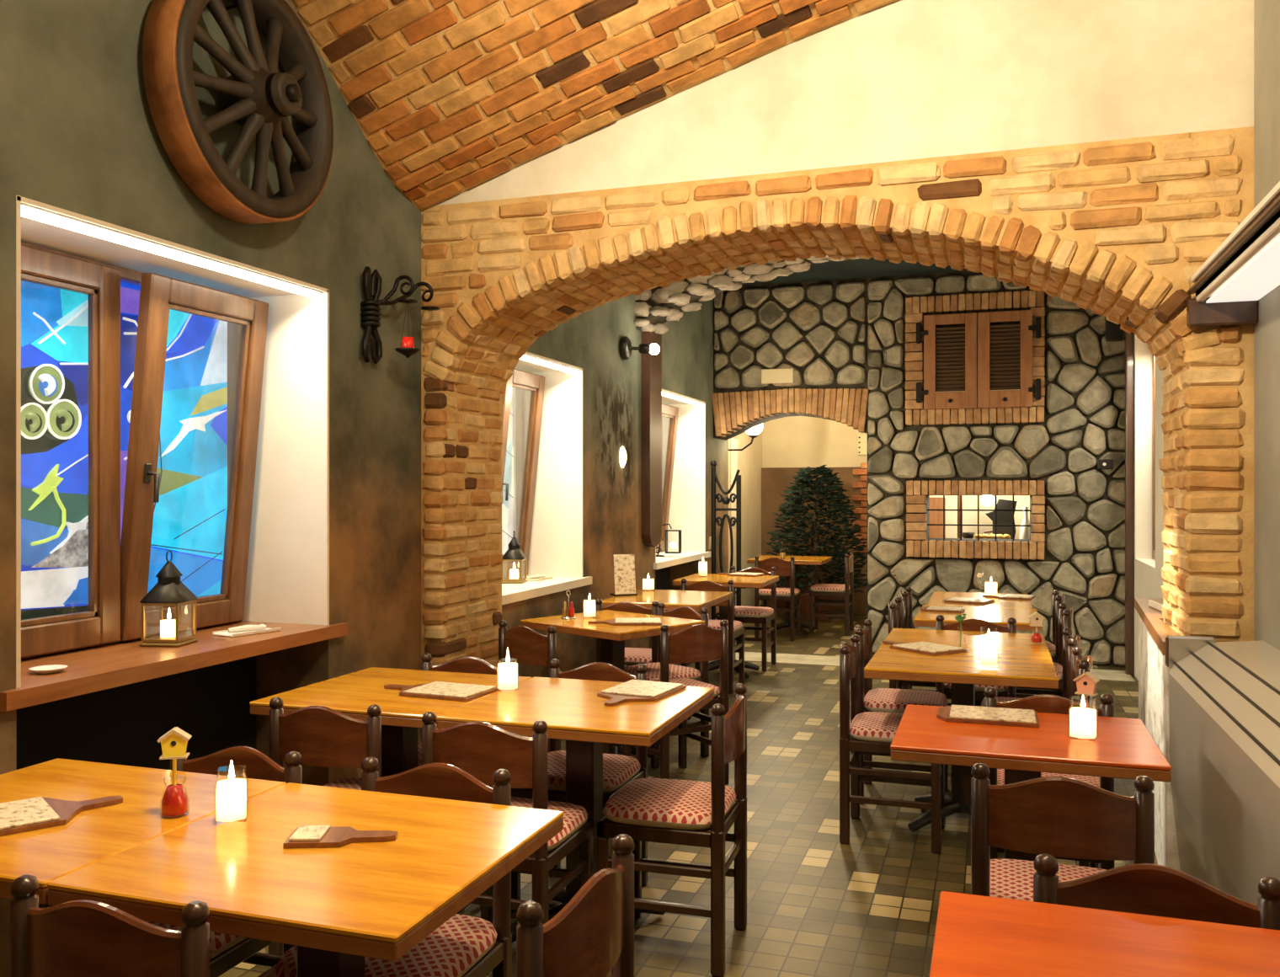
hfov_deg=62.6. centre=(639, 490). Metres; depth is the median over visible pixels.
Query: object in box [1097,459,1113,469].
wall sensor
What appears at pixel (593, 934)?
dining chair
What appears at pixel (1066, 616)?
dining chair
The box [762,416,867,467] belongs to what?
wall
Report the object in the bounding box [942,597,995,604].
menu
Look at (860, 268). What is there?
ceiling
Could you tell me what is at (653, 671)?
seat cushion
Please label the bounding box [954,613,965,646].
bud vase
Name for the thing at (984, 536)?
bread basket
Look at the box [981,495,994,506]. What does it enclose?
pendant lamp
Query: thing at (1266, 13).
wall
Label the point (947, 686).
seat cushion
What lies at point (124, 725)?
wall recess
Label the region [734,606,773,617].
seat cushion
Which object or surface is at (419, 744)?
seat cushion
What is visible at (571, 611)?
bottle
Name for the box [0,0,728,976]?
wall
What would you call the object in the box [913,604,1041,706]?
dining table
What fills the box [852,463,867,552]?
trim
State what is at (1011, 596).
menu
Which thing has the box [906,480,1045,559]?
trim
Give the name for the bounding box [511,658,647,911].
dining chair
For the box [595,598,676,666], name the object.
dining chair
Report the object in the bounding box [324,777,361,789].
seat cushion
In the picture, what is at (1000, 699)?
seat cushion
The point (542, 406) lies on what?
window
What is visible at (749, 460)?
wall
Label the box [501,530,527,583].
candle lantern
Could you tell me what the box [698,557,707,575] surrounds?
candle jar
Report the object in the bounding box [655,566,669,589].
trim
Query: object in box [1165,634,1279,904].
radiator cover
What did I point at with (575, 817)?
seat cushion
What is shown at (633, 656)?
seat cushion
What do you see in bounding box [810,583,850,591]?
seat cushion
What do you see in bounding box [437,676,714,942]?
dining table
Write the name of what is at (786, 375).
wall plaque
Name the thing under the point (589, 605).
candle jar
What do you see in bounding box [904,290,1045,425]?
trim
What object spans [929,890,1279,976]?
dining table
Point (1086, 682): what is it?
birdhouse
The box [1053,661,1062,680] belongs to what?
seat cushion
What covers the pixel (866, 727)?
seat cushion
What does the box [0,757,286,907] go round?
dining table
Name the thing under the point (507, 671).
candle jar
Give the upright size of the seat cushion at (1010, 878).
0.059 m
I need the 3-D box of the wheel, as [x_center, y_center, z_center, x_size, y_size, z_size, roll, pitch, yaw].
[-1.311,-1.360,3.647,0.293,0.836,0.836,0,0,19]
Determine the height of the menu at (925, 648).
0.016 m
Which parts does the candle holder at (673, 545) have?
lantern frame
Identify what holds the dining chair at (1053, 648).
on the floor
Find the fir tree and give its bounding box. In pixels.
[758,464,867,621]
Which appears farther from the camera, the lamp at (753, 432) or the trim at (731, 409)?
the lamp at (753, 432)
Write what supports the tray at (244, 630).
on the window at (163, 404)
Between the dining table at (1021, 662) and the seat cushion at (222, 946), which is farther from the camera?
the dining table at (1021, 662)
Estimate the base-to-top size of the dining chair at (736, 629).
0.838 m
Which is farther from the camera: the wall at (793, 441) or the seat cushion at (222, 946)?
the wall at (793, 441)
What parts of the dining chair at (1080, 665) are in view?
post, panel, post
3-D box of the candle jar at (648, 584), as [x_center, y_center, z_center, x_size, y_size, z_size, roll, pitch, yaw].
[0.059,0.653,7.491,0.090,0.122,0.088,0,0,-24]
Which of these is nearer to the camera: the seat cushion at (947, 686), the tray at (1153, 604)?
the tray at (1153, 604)
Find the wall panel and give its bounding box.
[730,436,737,522]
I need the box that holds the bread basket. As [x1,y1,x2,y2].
[974,533,1010,538]
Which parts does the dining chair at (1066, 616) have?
seat frame, post, post, panel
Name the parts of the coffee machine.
handle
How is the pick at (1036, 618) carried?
in the jar at (1036, 637)
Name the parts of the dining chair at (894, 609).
post, panel, post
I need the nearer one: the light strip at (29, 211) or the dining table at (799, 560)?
the light strip at (29, 211)
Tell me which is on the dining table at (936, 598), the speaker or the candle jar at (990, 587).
the candle jar at (990, 587)
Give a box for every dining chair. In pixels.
[10,874,209,976]
[144,746,302,976]
[268,697,381,955]
[274,756,511,976]
[417,653,512,766]
[421,711,593,924]
[498,619,608,753]
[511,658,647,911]
[516,833,634,976]
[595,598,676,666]
[597,682,746,976]
[622,619,728,784]
[624,602,709,768]
[680,578,744,693]
[730,565,776,671]
[754,555,800,640]
[809,552,853,634]
[839,634,944,853]
[854,618,948,804]
[887,597,951,705]
[900,586,935,691]
[935,614,1016,700]
[970,762,1154,901]
[981,628,1080,706]
[983,686,1114,869]
[1016,590,1064,698]
[1016,602,1073,697]
[1033,853,1279,930]
[1072,646,1092,866]
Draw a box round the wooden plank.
[641,330,661,546]
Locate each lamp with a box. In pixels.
[728,423,762,450]
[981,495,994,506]
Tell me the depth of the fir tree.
12.07 m
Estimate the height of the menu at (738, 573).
0.016 m
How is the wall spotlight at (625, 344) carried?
attached to the wall at (78, 134)
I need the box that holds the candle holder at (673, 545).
[656,523,681,556]
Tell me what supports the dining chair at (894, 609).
on the floor
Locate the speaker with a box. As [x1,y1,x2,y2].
[1104,316,1124,341]
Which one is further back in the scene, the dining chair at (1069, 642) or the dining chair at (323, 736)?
the dining chair at (1069, 642)
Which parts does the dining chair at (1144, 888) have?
post, panel, post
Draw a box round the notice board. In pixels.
[857,434,867,454]
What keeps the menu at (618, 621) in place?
on the dining table at (612, 637)
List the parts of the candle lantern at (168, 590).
frame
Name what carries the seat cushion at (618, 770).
on the dining chair at (618, 770)
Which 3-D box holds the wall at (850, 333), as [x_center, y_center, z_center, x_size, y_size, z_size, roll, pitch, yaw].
[2.692,-0.250,9.659,4.050,3.500,0.573,0,0,19]
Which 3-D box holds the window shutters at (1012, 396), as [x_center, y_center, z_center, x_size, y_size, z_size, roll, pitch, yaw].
[2.964,-1.140,9.245,1.044,0.840,0.064,0,0,19]
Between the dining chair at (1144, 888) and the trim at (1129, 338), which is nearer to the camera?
the dining chair at (1144, 888)
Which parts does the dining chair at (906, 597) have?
panel, post, post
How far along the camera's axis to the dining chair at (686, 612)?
5.92 m
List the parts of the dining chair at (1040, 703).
post, panel, leg, post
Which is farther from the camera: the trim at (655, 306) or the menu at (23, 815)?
the trim at (655, 306)
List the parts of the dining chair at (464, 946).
post, panel, seat frame, post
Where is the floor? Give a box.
[218,611,1157,976]
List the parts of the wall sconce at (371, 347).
scroll arm, scroll arm, candle dish, drip plate, drip plate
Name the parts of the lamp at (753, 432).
globe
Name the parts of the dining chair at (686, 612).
leg, post, panel, seat frame, post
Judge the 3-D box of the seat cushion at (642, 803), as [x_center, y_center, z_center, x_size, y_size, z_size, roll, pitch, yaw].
[0.103,1.028,3.487,0.394,0.059,0.404,0,0,17]
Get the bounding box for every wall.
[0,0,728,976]
[421,0,1253,729]
[713,271,1125,666]
[728,431,762,606]
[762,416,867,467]
[929,495,1029,538]
[1134,333,1163,680]
[1138,614,1180,870]
[1253,0,1279,650]
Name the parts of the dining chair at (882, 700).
post, panel, post, leg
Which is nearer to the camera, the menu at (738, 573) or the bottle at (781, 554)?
the menu at (738, 573)
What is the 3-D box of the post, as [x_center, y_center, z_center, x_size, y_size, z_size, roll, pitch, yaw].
[3.251,-0.640,10.697,0.050,2.299,0.050,0,0,19]
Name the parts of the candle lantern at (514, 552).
frame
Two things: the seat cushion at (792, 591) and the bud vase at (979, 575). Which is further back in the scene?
the seat cushion at (792, 591)
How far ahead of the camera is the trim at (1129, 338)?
8.54 m
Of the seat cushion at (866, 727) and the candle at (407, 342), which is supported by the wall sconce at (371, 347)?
the candle at (407, 342)
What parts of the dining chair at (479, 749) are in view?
post, panel, leg, post, seat frame, leg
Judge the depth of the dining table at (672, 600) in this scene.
6.96 m
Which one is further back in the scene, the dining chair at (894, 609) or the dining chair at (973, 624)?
the dining chair at (894, 609)
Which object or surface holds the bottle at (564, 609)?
on the stand at (567, 614)
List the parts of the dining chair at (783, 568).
post, leg, panel, seat frame, post, leg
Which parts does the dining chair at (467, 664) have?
post, panel, post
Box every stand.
[560,590,575,618]
[609,554,637,596]
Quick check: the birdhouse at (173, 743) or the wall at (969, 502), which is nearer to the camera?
the birdhouse at (173, 743)
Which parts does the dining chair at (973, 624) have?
post, panel, seat frame, post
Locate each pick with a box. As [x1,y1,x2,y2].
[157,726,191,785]
[1029,611,1045,632]
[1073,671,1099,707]
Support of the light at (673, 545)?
attached to the candle holder at (673, 545)
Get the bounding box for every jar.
[161,784,187,815]
[216,760,246,821]
[497,648,517,689]
[583,593,595,616]
[642,574,653,589]
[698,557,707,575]
[980,629,997,666]
[985,576,997,595]
[1031,632,1041,642]
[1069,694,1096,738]
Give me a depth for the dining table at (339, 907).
2.00 m
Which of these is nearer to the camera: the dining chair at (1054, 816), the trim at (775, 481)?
the dining chair at (1054, 816)
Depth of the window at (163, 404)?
3.76 m
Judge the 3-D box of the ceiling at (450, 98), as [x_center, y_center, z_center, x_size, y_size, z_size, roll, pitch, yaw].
[-0.174,-2.565,1.208,4.100,2.550,6.540,0,0,19]
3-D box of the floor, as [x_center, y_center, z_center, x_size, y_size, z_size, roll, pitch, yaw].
[0.930,1.560,5.595,4.800,0.120,15.600,0,0,19]
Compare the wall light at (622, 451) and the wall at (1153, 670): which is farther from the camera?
the wall light at (622, 451)
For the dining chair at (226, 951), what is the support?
on the floor
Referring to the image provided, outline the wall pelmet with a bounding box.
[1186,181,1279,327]
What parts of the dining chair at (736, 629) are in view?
post, leg, panel, post, seat frame, leg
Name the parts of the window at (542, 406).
handle, pane, sash, sill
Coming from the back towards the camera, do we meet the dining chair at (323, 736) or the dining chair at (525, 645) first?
the dining chair at (525, 645)
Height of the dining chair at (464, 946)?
0.838 m
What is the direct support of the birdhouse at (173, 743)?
on the jar at (174, 801)
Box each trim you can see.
[634,255,872,334]
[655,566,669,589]
[712,388,869,437]
[719,651,1135,681]
[761,467,867,613]
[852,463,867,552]
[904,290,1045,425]
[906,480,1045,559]
[1125,331,1134,675]
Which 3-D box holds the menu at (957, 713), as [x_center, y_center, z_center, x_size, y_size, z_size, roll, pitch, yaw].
[1.089,0.706,3.305,0.300,0.016,0.200,0,0,19]
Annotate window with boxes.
[0,195,347,711]
[501,352,591,604]
[653,389,711,569]
[1152,354,1155,559]
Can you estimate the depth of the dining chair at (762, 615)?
8.90 m
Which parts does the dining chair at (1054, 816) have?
post, panel, post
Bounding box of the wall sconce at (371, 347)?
[360,266,439,363]
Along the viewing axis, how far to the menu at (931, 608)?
6.21 m
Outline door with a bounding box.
[929,497,945,538]
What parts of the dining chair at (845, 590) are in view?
leg, leg, seat frame, post, panel, post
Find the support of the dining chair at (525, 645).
on the floor
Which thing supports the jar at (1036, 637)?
on the dining table at (1021, 662)
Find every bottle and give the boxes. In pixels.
[562,601,567,616]
[568,601,574,617]
[779,552,784,558]
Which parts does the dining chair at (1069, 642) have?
post, post, panel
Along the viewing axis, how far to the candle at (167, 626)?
3.70 m
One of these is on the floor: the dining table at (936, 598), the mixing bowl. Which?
the dining table at (936, 598)
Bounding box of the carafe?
[1019,506,1029,538]
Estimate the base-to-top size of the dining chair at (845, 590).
0.838 m
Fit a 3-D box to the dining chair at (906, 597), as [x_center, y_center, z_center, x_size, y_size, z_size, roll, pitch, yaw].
[1.955,1.081,6.992,0.438,0.838,0.404,0,0,19]
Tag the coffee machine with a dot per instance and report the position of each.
(1002, 517)
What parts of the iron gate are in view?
hinge post, rail, latch post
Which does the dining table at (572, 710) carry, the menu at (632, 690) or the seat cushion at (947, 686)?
the menu at (632, 690)
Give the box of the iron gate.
[710,460,741,645]
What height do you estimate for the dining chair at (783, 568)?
0.838 m
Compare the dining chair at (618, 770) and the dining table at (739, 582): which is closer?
the dining chair at (618, 770)
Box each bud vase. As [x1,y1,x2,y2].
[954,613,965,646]
[976,572,983,591]
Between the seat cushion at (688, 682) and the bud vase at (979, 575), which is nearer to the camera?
the seat cushion at (688, 682)
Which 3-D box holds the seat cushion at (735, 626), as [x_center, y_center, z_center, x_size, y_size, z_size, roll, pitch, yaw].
[0.562,1.028,8.016,0.404,0.059,0.394,0,0,19]
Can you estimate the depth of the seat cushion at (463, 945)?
2.30 m
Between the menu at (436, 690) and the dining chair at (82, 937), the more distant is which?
the menu at (436, 690)
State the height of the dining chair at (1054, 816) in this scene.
0.838 m
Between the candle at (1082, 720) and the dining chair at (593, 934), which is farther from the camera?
the candle at (1082, 720)
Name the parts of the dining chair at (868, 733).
post, panel, post, seat frame, leg, leg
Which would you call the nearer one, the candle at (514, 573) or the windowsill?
the windowsill
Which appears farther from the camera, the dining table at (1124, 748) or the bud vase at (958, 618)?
the bud vase at (958, 618)
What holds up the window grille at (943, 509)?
in the wall at (850, 333)
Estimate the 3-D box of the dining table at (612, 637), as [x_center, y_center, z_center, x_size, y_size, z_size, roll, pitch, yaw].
[-0.151,1.104,5.784,0.770,0.779,0.670,0,0,44]
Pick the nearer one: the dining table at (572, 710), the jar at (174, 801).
the jar at (174, 801)
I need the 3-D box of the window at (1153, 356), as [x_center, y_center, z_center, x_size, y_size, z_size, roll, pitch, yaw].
[4.000,-0.350,7.887,0.160,1.800,1.100,0,0,19]
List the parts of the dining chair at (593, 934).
post, panel, post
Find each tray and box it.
[212,624,281,637]
[525,574,553,581]
[1148,599,1163,611]
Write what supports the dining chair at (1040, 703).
on the floor
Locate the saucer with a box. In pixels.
[28,664,67,673]
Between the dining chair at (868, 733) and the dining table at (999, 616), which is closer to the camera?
the dining chair at (868, 733)
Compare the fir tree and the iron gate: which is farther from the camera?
the fir tree
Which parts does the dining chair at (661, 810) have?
leg, leg, seat frame, post, panel, post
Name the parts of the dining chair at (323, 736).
post, panel, post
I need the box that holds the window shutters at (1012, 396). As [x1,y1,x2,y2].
[916,309,1040,409]
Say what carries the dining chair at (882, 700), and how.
on the floor
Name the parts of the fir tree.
pot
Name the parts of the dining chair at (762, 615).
post, panel, seat frame, leg, post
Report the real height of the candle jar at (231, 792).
0.132 m
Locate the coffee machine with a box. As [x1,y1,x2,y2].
[983,498,1017,538]
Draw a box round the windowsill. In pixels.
[1134,597,1181,655]
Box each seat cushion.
[144,920,247,959]
[274,913,496,976]
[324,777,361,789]
[417,741,421,766]
[511,796,587,853]
[547,750,640,793]
[602,778,735,830]
[624,647,651,665]
[624,662,701,680]
[650,677,719,698]
[708,618,742,632]
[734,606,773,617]
[758,586,799,596]
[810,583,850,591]
[849,711,903,742]
[864,688,947,713]
[944,682,1007,692]
[981,696,1021,706]
[990,858,1105,901]
[997,768,1099,787]
[1046,642,1055,657]
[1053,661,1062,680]
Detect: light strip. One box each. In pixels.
[21,202,323,299]
[519,354,580,374]
[661,390,703,406]
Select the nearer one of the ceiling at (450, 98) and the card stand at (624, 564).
the ceiling at (450, 98)
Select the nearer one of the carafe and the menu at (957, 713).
the menu at (957, 713)
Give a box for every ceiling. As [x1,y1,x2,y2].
[290,0,897,211]
[741,257,968,285]
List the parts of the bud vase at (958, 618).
stem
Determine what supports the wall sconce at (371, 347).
attached to the wall at (78, 134)
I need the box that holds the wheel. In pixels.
[141,0,333,223]
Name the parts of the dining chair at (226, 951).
post, panel, seat frame, post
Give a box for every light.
[619,446,626,468]
[669,541,676,548]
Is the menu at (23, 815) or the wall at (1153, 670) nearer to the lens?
the menu at (23, 815)
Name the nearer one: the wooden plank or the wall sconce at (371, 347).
the wall sconce at (371, 347)
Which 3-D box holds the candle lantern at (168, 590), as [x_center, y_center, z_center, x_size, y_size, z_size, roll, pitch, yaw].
[-1.665,0.378,3.724,0.142,0.333,0.142,0,0,4]
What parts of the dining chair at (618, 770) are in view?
leg, post, seat frame, panel, leg, post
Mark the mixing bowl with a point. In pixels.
(965, 535)
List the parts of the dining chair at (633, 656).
post, panel, post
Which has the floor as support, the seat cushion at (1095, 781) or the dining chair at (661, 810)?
the dining chair at (661, 810)
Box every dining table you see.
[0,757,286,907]
[47,782,564,976]
[249,666,531,777]
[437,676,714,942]
[520,609,705,757]
[601,588,732,719]
[672,573,778,678]
[746,554,831,634]
[864,628,1058,831]
[890,704,1171,860]
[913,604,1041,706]
[926,591,1032,608]
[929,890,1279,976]
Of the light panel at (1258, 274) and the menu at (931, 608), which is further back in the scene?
the menu at (931, 608)
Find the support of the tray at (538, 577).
on the window at (542, 406)
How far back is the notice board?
12.77 m
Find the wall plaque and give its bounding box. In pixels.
[761,368,793,383]
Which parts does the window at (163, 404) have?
sash, stained glass, handle, sill, sash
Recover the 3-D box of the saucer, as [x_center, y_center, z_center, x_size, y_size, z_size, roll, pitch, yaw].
[-1.770,0.537,3.148,0.104,0.014,0.102,0,0,19]
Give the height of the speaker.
0.220 m
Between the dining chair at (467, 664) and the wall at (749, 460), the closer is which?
the dining chair at (467, 664)
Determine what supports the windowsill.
attached to the wall at (1266, 13)
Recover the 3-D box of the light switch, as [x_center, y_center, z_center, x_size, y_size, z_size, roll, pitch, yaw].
[0.668,0.500,9.966,0.018,0.120,0.080,0,0,19]
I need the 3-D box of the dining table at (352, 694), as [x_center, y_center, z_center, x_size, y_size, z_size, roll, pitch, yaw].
[-0.867,1.105,3.794,0.710,0.779,0.740,0,0,19]
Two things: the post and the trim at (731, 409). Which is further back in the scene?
the post
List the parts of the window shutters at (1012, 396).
louvre panel, louvre panel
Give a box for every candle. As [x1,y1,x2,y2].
[160,618,175,637]
[401,336,414,347]
[509,569,518,578]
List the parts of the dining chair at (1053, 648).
post, post, panel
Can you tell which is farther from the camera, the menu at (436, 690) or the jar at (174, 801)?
the menu at (436, 690)
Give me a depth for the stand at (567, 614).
5.86 m
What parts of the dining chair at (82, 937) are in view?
post, panel, post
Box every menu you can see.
[0,795,122,836]
[282,825,397,847]
[384,681,499,701]
[588,617,662,625]
[597,679,686,706]
[717,571,764,576]
[882,640,967,655]
[920,605,965,613]
[936,704,1039,727]
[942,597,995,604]
[981,593,1035,600]
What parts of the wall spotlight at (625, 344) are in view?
arm, bulb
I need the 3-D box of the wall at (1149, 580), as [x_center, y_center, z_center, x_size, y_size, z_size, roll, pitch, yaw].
[3.659,-0.300,6.841,0.420,3.600,5.300,0,0,19]
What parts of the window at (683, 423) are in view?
pane, sash, sill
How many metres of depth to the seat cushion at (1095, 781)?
3.68 m
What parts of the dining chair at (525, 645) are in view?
post, panel, post, leg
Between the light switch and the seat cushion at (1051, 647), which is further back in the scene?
the light switch
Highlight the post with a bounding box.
[957,495,962,538]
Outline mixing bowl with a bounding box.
[961,532,974,538]
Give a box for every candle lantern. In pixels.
[139,549,197,646]
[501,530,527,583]
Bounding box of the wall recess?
[16,655,256,769]
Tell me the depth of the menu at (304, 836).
2.14 m
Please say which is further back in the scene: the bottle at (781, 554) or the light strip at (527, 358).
the bottle at (781, 554)
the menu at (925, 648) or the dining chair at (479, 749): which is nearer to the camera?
the dining chair at (479, 749)
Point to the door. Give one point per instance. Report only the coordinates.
(936, 516)
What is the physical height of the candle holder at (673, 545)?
0.285 m
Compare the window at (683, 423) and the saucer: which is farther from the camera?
the window at (683, 423)
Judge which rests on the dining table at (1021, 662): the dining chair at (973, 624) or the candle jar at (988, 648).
the candle jar at (988, 648)
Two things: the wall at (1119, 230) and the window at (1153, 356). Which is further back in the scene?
the window at (1153, 356)
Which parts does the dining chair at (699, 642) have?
leg, post, leg, panel, seat frame, post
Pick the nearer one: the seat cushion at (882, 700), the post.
the seat cushion at (882, 700)
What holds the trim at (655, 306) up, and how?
attached to the wall at (78, 134)
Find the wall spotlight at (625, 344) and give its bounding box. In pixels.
[618,336,659,359]
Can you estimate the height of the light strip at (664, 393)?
0.033 m
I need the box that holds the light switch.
[709,536,711,549]
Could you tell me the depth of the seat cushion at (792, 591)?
10.57 m

